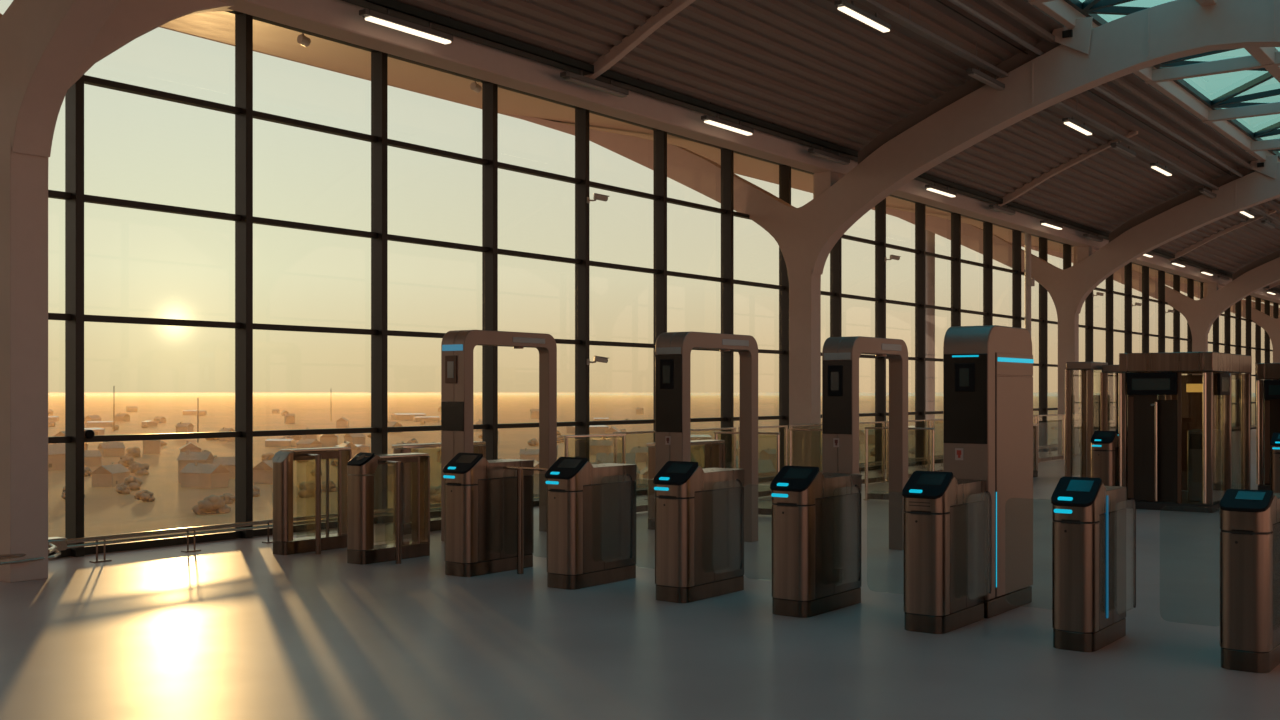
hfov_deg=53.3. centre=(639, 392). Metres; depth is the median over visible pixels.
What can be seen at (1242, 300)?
arched frame
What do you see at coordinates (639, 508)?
glass barrier
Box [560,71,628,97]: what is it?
strip light
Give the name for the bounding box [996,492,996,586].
light
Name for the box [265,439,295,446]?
shed
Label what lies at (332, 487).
tree
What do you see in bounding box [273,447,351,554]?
turnstile
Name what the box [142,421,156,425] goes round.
shed
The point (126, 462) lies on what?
tree
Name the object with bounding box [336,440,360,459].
house
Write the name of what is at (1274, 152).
window
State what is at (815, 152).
strip light
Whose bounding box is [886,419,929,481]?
glass barrier
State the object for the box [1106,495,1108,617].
light
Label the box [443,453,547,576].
turnstile
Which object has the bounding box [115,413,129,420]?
house
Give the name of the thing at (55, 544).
rail
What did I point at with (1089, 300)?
window
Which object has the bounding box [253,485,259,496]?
tree
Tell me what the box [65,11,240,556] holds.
window
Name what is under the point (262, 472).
house
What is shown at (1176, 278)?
window
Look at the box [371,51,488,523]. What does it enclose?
window
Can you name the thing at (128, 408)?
house
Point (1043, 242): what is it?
window
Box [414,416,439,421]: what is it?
shed
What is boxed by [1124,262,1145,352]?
window
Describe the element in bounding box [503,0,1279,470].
arched frame
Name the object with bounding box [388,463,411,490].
house
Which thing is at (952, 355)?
light
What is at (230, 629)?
floor
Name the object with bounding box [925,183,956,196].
strip light
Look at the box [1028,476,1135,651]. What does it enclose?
turnstile
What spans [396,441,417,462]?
house
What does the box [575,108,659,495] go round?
window
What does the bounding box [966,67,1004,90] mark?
strip light
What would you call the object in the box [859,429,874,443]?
house
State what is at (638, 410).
house
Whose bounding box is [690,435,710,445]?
shed
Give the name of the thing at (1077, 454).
glass barrier
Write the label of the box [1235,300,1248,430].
window
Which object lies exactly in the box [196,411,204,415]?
house
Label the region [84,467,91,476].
tree
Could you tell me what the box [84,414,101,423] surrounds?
house
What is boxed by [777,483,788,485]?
light
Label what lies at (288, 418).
house
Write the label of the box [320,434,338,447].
house
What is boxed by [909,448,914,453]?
tree
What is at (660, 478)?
light
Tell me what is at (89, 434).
sensor
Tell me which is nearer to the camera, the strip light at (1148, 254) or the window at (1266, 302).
the strip light at (1148, 254)
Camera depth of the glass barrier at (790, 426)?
19.49 m
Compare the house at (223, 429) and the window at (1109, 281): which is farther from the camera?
the house at (223, 429)
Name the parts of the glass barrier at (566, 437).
post, rail, post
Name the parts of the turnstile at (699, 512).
panel, panel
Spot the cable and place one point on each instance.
(942, 3)
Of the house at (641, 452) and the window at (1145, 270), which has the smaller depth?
the window at (1145, 270)
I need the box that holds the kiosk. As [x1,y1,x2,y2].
[943,325,1033,618]
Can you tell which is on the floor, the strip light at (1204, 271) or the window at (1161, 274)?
the window at (1161, 274)
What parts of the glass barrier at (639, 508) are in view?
post, rail, rail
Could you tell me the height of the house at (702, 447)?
8.932 m
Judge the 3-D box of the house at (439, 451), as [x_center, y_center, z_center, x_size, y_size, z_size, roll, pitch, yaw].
[-77.015,24.134,507.997,7.191,6.831,10.067,0,0,-3]
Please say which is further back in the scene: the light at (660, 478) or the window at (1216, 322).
the window at (1216, 322)
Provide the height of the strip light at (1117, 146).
0.168 m
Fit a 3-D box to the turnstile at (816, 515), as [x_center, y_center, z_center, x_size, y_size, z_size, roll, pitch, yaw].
[1.131,1.036,9.256,0.744,1.029,0.852,0,0,37]
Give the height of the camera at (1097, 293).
0.128 m
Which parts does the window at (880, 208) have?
head rail, sill rail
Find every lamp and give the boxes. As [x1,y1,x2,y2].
[297,33,310,46]
[470,81,481,92]
[1186,384,1202,391]
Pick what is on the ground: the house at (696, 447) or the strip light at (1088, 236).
the house at (696, 447)
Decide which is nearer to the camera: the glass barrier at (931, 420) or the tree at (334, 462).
the glass barrier at (931, 420)
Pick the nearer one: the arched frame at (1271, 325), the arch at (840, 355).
the arch at (840, 355)
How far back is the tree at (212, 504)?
288.10 m
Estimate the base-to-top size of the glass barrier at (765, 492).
1.050 m
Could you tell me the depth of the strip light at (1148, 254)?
34.49 m
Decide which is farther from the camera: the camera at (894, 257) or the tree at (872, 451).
the tree at (872, 451)
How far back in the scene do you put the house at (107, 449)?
543.25 m
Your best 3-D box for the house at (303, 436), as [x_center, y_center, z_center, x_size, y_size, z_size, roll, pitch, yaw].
[-176.813,23.290,682.702,6.444,8.520,7.876,0,0,-31]
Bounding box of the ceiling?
[396,0,1279,288]
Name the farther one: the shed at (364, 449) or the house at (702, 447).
the shed at (364, 449)
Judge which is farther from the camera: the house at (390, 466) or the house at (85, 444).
the house at (85, 444)
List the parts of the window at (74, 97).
sill rail, head rail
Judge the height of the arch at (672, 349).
2.136 m
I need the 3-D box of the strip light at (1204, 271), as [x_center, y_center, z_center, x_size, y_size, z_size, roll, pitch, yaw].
[17.666,-3.761,39.778,0.110,0.168,1.200,0,0,37]
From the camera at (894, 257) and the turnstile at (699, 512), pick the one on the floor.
the turnstile at (699, 512)
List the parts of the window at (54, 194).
sill rail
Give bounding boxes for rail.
[0,425,1255,564]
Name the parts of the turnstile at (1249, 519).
panel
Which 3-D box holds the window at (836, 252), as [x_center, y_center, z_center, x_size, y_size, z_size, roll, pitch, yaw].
[4.252,-1.320,24.933,0.210,5.740,1.892,0,0,37]
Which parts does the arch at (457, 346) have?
camera frame, post, panel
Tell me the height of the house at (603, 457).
7.565 m
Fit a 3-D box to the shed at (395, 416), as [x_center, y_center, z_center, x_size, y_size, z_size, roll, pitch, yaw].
[-228.620,24.159,1260.652,30.879,6.783,16.599,0,0,-29]
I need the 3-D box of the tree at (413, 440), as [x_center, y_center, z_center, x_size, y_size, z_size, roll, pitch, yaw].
[-116.565,25.823,652.460,6.744,4.689,6.579,0,0,43]
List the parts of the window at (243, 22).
sill rail, head rail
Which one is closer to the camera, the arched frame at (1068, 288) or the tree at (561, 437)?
the arched frame at (1068, 288)
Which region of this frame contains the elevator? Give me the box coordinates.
[1118,352,1251,512]
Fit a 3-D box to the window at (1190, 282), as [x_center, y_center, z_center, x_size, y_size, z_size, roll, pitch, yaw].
[20.128,-1.320,46.136,0.210,5.740,1.892,0,0,37]
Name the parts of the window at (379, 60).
sill rail, head rail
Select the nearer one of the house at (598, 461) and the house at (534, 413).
the house at (598, 461)
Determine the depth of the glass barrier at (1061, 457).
28.76 m
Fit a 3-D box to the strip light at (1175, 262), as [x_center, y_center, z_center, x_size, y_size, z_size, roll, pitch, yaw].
[15.628,-3.761,37.056,0.110,0.168,1.200,0,0,37]
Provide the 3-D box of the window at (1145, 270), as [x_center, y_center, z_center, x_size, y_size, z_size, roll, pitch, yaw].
[16.726,-1.320,41.593,0.210,5.740,1.892,0,0,37]
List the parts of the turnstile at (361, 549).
post, rail, panel, gate post, post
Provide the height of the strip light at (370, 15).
0.168 m
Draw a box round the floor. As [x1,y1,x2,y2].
[0,429,1279,719]
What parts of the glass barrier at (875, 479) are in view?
rail, rail, post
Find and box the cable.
[936,0,1279,204]
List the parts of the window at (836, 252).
sill rail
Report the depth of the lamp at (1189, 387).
18.23 m
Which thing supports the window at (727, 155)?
on the floor
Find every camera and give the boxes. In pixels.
[587,193,608,202]
[587,356,607,364]
[885,255,900,261]
[1093,292,1103,296]
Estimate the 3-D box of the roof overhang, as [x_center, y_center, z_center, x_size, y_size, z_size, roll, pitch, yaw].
[6.171,-4.890,30.983,7.460,1.880,91.000,0,0,37]
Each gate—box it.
[1065,362,1107,477]
[1100,365,1131,430]
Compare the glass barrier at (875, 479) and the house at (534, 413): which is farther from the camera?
the house at (534, 413)
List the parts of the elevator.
corner post, door, door, corner post, door, door panel, corner post, corner post, corner post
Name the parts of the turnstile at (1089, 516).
panel, panel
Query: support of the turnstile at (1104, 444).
on the floor
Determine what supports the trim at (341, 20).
attached to the arched frame
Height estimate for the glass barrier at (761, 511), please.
1.050 m
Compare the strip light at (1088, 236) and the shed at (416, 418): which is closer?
the strip light at (1088, 236)
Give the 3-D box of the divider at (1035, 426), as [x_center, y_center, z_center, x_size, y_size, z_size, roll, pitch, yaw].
[6.730,1.062,22.819,0.220,0.975,1.600,0,0,37]
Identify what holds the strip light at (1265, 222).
attached to the conduit
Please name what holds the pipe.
attached to the arched frame at (1084, 58)
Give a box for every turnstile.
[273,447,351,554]
[347,452,429,564]
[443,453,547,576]
[537,457,636,589]
[653,461,743,602]
[753,465,861,617]
[891,471,991,633]
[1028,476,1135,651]
[1090,431,1127,498]
[1163,489,1279,672]
[1270,433,1279,492]
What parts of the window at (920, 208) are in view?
sill rail, head rail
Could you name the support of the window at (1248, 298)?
on the floor
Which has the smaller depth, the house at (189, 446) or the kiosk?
the kiosk
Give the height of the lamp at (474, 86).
0.322 m
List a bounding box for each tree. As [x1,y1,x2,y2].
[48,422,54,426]
[61,486,84,498]
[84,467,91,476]
[115,483,129,493]
[117,457,136,466]
[123,476,141,489]
[126,446,140,457]
[131,462,148,475]
[134,490,154,501]
[192,495,230,514]
[220,493,234,503]
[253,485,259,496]
[261,453,273,460]
[290,435,300,439]
[298,480,314,497]
[310,469,322,475]
[321,480,337,491]
[331,459,337,465]
[407,438,417,443]
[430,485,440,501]
[527,438,538,445]
[557,435,563,441]
[869,447,874,455]
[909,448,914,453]
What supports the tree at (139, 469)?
on the ground
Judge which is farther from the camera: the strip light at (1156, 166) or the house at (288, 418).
the house at (288, 418)
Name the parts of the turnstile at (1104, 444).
panel, panel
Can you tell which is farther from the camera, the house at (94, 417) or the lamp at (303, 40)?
the house at (94, 417)
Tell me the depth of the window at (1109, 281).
37.80 m
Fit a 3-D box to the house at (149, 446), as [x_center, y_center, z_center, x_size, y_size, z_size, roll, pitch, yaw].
[-218.775,23.378,572.007,7.714,8.345,6.311,0,0,-17]
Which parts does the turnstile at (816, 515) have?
panel, panel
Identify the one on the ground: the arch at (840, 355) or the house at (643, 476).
the house at (643, 476)
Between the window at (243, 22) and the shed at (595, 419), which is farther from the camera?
the shed at (595, 419)
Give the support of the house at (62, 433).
on the ground
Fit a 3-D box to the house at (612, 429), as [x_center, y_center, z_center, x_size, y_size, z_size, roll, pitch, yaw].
[-15.886,23.544,744.880,8.434,8.013,11.808,0,0,7]
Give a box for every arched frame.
[0,0,233,582]
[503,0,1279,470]
[872,155,1279,453]
[1009,242,1279,374]
[1149,276,1279,362]
[1241,299,1279,317]
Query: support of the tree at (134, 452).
on the ground
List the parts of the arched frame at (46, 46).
frame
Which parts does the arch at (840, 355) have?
post, camera frame, panel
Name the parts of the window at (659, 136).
head rail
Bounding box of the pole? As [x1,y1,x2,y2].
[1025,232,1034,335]
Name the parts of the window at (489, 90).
sill rail, head rail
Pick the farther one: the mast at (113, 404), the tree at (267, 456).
the mast at (113, 404)
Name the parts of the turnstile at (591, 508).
panel, panel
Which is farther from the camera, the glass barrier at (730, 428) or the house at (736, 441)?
the house at (736, 441)
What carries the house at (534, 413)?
on the ground
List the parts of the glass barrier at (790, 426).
post, rail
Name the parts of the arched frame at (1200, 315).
beam seat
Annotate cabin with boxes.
[1256,363,1279,489]
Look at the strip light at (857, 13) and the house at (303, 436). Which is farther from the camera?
the house at (303, 436)
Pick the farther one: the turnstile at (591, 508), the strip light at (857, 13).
the strip light at (857, 13)
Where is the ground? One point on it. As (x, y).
(107, 511)
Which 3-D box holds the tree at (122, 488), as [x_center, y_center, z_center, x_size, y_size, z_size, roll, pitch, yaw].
[-140.233,26.287,345.967,4.277,3.123,5.197,0,0,-5]
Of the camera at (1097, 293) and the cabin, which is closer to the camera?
the cabin
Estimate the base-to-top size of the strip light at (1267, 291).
0.168 m
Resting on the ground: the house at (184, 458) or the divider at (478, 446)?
the house at (184, 458)
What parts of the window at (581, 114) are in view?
head rail, sill rail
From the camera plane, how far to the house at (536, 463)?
345.23 m
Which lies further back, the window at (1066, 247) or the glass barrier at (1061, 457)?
the window at (1066, 247)
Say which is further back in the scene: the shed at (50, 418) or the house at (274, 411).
the house at (274, 411)
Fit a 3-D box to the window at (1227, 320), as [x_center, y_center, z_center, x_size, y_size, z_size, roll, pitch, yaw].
[23.530,-1.320,50.680,0.210,5.740,1.892,0,0,37]
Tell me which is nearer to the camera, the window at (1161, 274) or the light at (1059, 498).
the light at (1059, 498)
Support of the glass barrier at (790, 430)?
on the floor
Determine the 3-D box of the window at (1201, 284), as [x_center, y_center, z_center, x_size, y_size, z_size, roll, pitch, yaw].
[21.262,-1.320,47.651,0.210,5.740,1.892,0,0,37]
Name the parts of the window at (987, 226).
head rail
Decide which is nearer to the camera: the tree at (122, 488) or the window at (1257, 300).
the window at (1257, 300)
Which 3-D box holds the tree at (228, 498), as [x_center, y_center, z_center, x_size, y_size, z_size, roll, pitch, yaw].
[-102.325,26.379,316.038,4.818,2.895,3.966,0,0,-3]
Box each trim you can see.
[217,0,1279,303]
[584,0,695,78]
[985,0,1251,169]
[995,131,1137,205]
[1028,0,1279,161]
[1169,210,1275,260]
[1195,0,1279,82]
[1265,280,1279,290]
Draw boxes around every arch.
[441,330,556,540]
[655,331,757,541]
[822,336,907,549]
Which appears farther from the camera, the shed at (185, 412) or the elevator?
the shed at (185, 412)
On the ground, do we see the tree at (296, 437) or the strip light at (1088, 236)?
the tree at (296, 437)
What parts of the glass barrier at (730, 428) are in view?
rail, post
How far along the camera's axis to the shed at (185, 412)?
1550.97 m
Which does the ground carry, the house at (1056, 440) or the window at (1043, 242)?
the house at (1056, 440)
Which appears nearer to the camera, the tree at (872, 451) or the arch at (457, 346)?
the arch at (457, 346)
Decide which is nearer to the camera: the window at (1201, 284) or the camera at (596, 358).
the camera at (596, 358)
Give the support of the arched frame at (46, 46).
on the floor
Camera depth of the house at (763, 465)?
354.97 m
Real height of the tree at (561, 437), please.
4.564 m
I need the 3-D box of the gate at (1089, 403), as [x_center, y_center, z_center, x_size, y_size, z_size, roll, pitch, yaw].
[7.772,0.515,22.212,0.463,2.070,0.923,0,0,37]
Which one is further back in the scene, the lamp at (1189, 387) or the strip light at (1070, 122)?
the strip light at (1070, 122)
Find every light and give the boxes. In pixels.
[359,9,452,43]
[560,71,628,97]
[659,477,669,479]
[701,114,753,135]
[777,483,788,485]
[808,147,849,164]
[834,0,890,32]
[909,489,921,492]
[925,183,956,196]
[952,355,978,356]
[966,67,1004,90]
[989,203,1014,214]
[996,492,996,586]
[998,357,1033,362]
[1040,219,1062,229]
[1058,497,1072,500]
[1062,116,1092,134]
[1083,232,1102,241]
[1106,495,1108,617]
[1110,141,1136,157]
[1144,252,1153,256]
[1150,161,1172,175]
[1171,259,1185,266]
[1198,186,1215,197]
[1200,268,1212,275]
[1217,274,1228,279]
[1240,210,1254,217]
[1261,219,1274,227]
[1266,289,1275,294]
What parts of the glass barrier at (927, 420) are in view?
post, rail, post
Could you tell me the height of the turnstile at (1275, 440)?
1.030 m
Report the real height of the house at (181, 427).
9.510 m
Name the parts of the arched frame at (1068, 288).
beam seat, connector plate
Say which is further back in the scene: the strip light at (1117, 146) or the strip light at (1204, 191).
the strip light at (1204, 191)
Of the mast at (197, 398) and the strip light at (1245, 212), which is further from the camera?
the mast at (197, 398)
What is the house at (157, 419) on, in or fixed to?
on the ground
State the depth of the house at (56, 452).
452.30 m
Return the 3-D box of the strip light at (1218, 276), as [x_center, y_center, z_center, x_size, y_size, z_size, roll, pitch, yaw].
[18.985,-3.761,41.539,0.110,0.168,1.200,0,0,37]
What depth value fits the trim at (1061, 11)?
22.91 m
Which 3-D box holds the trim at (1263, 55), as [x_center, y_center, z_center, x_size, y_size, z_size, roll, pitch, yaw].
[16.117,-5.380,28.533,0.200,0.260,83.000,0,0,37]
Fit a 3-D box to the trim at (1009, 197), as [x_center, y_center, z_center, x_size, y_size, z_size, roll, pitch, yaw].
[8.402,-4.397,25.265,2.791,1.255,0.110,0,0,37]
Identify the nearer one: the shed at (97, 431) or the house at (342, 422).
the shed at (97, 431)
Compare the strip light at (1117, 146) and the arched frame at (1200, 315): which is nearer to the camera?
the strip light at (1117, 146)
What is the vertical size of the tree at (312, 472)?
3.157 m
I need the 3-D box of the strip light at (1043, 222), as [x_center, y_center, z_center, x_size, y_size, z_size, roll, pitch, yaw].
[9.161,-3.761,28.419,0.110,0.168,1.200,0,0,37]
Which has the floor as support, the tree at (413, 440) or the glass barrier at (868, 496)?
the glass barrier at (868, 496)
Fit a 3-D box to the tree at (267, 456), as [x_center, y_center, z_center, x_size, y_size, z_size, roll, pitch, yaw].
[-145.783,25.924,502.519,6.350,4.415,6.194,0,0,-19]
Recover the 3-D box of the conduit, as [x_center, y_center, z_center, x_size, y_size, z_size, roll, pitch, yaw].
[13.836,-4.850,30.241,0.120,0.320,82.800,0,0,37]
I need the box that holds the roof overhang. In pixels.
[160,11,1279,304]
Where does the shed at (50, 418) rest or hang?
on the ground
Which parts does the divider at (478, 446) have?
post, rail, post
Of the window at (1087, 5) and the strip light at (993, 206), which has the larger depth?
the strip light at (993, 206)
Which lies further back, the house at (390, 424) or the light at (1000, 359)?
the house at (390, 424)
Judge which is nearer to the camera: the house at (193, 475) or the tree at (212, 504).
the tree at (212, 504)
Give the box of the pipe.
[948,0,1279,200]
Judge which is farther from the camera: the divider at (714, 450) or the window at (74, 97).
the divider at (714, 450)
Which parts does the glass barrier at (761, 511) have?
rail, rail, post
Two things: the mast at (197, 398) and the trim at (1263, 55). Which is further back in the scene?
the mast at (197, 398)
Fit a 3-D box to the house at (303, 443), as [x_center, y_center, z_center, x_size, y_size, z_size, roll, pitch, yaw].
[-152.473,24.283,587.945,11.388,6.533,6.593,0,0,41]
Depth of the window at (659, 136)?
19.64 m
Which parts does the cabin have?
corner post, door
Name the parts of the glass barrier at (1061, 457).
post, rail, rail, post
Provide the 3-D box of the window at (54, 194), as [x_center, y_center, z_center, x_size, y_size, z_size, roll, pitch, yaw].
[-5.954,-1.320,11.303,0.210,5.740,1.892,0,0,37]
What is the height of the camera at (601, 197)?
0.128 m
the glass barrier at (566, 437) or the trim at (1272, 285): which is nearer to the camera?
the glass barrier at (566, 437)
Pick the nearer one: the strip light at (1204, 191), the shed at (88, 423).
the strip light at (1204, 191)
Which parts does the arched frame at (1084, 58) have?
beam seat, connector plate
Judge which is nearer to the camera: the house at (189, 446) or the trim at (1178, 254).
the trim at (1178, 254)
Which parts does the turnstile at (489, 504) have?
panel, panel, gate post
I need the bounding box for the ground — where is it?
[48,395,1254,542]
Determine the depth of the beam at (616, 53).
14.99 m
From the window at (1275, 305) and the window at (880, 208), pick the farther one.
the window at (1275, 305)
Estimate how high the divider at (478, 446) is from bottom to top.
0.975 m
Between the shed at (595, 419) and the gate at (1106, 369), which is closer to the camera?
the gate at (1106, 369)
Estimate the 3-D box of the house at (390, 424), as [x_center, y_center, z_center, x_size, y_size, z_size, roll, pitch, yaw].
[-167.604,23.333,860.920,12.430,8.434,8.878,0,0,38]
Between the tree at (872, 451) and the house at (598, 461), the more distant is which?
the tree at (872, 451)
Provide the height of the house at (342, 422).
8.414 m
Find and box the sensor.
[84,430,94,438]
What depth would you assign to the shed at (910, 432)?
821.11 m
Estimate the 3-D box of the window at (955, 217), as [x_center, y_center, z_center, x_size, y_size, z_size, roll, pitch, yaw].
[7.654,-1.320,29.477,0.210,5.740,1.892,0,0,37]
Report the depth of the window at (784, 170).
22.66 m
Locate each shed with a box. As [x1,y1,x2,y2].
[48,416,58,420]
[84,427,103,434]
[86,421,112,426]
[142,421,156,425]
[183,410,205,414]
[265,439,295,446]
[335,444,370,452]
[391,413,425,419]
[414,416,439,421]
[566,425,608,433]
[593,418,608,420]
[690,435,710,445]
[908,426,914,434]
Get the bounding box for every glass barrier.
[564,434,625,463]
[613,431,654,511]
[690,427,735,468]
[714,431,779,514]
[738,425,787,496]
[788,428,821,465]
[789,424,821,465]
[859,421,885,483]
[863,427,934,500]
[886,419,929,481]
[930,419,942,471]
[1036,414,1064,462]
[1064,413,1079,458]
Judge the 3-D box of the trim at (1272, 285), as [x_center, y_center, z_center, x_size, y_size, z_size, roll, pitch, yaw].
[24.273,-4.397,46.462,2.791,1.255,0.110,0,0,37]
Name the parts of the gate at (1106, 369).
post, post, panel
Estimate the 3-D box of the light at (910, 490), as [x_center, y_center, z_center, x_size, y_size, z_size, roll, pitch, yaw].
[1.787,0.641,8.272,0.090,0.020,0.022,0,0,37]
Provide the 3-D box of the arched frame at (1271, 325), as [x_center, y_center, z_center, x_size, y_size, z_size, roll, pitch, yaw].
[32.150,-1.989,49.945,25.995,7.079,2.298,0,0,37]
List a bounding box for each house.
[48,409,53,415]
[48,443,64,470]
[52,431,64,443]
[58,442,87,449]
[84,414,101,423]
[84,450,102,466]
[90,462,129,486]
[97,442,125,456]
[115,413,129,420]
[126,406,137,411]
[142,440,160,453]
[153,416,165,422]
[175,422,193,432]
[177,450,214,482]
[179,440,200,452]
[180,462,228,487]
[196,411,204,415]
[213,455,234,478]
[219,427,234,440]
[253,457,272,483]
[272,409,279,413]
[284,413,294,423]
[296,438,321,448]
[302,428,316,438]
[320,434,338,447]
[336,417,348,427]
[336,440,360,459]
[344,433,365,444]
[388,421,401,432]
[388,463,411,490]
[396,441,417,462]
[437,449,440,461]
[476,420,481,431]
[519,448,538,461]
[530,408,538,418]
[532,458,538,493]
[589,439,612,454]
[590,460,640,487]
[595,451,636,462]
[605,426,620,439]
[630,446,647,461]
[636,407,643,413]
[639,463,647,487]
[645,452,695,466]
[694,437,703,449]
[700,446,703,468]
[736,441,737,455]
[736,460,774,475]
[759,448,775,468]
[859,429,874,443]
[1049,437,1057,446]
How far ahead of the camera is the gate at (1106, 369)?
21.90 m
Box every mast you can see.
[113,404,114,430]
[197,398,198,441]
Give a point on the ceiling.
(812, 68)
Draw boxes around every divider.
[392,441,485,534]
[646,440,724,529]
[1033,424,1037,476]
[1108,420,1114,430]
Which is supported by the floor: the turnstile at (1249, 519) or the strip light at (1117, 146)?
the turnstile at (1249, 519)
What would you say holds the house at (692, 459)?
on the ground
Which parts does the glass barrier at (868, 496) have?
post, rail, rail, post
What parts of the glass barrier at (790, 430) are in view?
post, rail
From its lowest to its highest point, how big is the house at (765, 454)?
7.519 m
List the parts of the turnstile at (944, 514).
panel, panel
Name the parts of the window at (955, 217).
head rail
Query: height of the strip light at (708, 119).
0.168 m
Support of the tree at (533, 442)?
on the ground
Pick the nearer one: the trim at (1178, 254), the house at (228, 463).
the trim at (1178, 254)
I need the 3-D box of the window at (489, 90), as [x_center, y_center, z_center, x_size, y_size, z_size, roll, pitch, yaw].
[-1.418,-1.320,17.361,0.210,5.740,1.892,0,0,37]
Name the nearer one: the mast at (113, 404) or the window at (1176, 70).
the window at (1176, 70)
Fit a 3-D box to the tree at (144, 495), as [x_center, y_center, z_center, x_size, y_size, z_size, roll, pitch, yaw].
[-124.967,26.215,321.943,4.521,3.301,5.493,0,0,-36]
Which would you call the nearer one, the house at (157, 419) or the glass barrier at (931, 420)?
the glass barrier at (931, 420)
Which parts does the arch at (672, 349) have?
post, camera frame, panel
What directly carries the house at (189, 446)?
on the ground
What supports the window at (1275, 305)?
on the floor
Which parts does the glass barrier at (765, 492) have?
post, rail, rail, post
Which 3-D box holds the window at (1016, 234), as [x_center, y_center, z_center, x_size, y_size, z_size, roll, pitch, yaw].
[9.922,-1.320,32.506,0.210,5.740,1.892,0,0,37]
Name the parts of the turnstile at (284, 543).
post, rail, panel, gate post, post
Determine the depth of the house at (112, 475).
370.74 m
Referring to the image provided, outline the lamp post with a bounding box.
[926,230,934,458]
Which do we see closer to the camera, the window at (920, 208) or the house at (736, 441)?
the window at (920, 208)
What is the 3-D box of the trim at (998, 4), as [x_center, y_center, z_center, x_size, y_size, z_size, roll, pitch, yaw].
[14.420,-5.130,29.803,0.080,0.080,83.000,0,0,37]
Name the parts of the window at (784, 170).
head rail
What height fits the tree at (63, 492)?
4.583 m
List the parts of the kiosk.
camera frame, panel, door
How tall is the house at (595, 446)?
7.099 m
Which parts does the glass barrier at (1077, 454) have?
post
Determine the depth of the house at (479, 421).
892.28 m
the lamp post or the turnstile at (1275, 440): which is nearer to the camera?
the turnstile at (1275, 440)
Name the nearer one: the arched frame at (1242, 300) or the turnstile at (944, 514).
the turnstile at (944, 514)
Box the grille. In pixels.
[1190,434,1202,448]
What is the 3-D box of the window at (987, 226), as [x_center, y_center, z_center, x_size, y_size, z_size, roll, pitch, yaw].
[8.788,-1.320,30.991,0.210,5.740,1.892,0,0,37]
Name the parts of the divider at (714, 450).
post, rail, post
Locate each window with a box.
[48,190,70,557]
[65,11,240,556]
[235,13,376,538]
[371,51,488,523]
[482,82,580,506]
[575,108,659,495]
[653,130,726,442]
[721,149,784,481]
[779,165,835,471]
[830,234,880,471]
[875,195,919,468]
[915,203,955,464]
[951,213,987,326]
[983,222,1016,325]
[1012,230,1042,451]
[1028,0,1134,12]
[1039,237,1064,451]
[1063,244,1089,447]
[1081,6,1279,151]
[1085,287,1109,407]
[1106,274,1128,419]
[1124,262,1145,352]
[1142,266,1161,352]
[1158,271,1176,399]
[1173,275,1190,374]
[1187,279,1202,374]
[1200,282,1215,343]
[1213,314,1227,432]
[1224,307,1238,430]
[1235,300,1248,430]
[1246,295,1258,428]
[1255,298,1267,424]
[1264,300,1275,362]
[1269,149,1279,158]
[1273,303,1278,318]
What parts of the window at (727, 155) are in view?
head rail, sill rail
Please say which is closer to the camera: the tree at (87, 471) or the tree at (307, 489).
the tree at (307, 489)
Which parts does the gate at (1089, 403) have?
post, post, post, panel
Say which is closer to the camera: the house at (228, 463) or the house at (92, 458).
the house at (228, 463)
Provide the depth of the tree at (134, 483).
358.54 m
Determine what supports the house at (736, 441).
on the ground
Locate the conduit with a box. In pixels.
[854,0,1279,224]
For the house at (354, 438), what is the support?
on the ground
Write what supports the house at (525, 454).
on the ground
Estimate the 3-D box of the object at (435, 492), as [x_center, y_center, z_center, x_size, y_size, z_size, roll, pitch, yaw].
[-51.069,25.861,322.507,7.736,5.024,6.311,0,0,44]
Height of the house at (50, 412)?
8.165 m
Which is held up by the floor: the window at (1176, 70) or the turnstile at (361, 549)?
the turnstile at (361, 549)

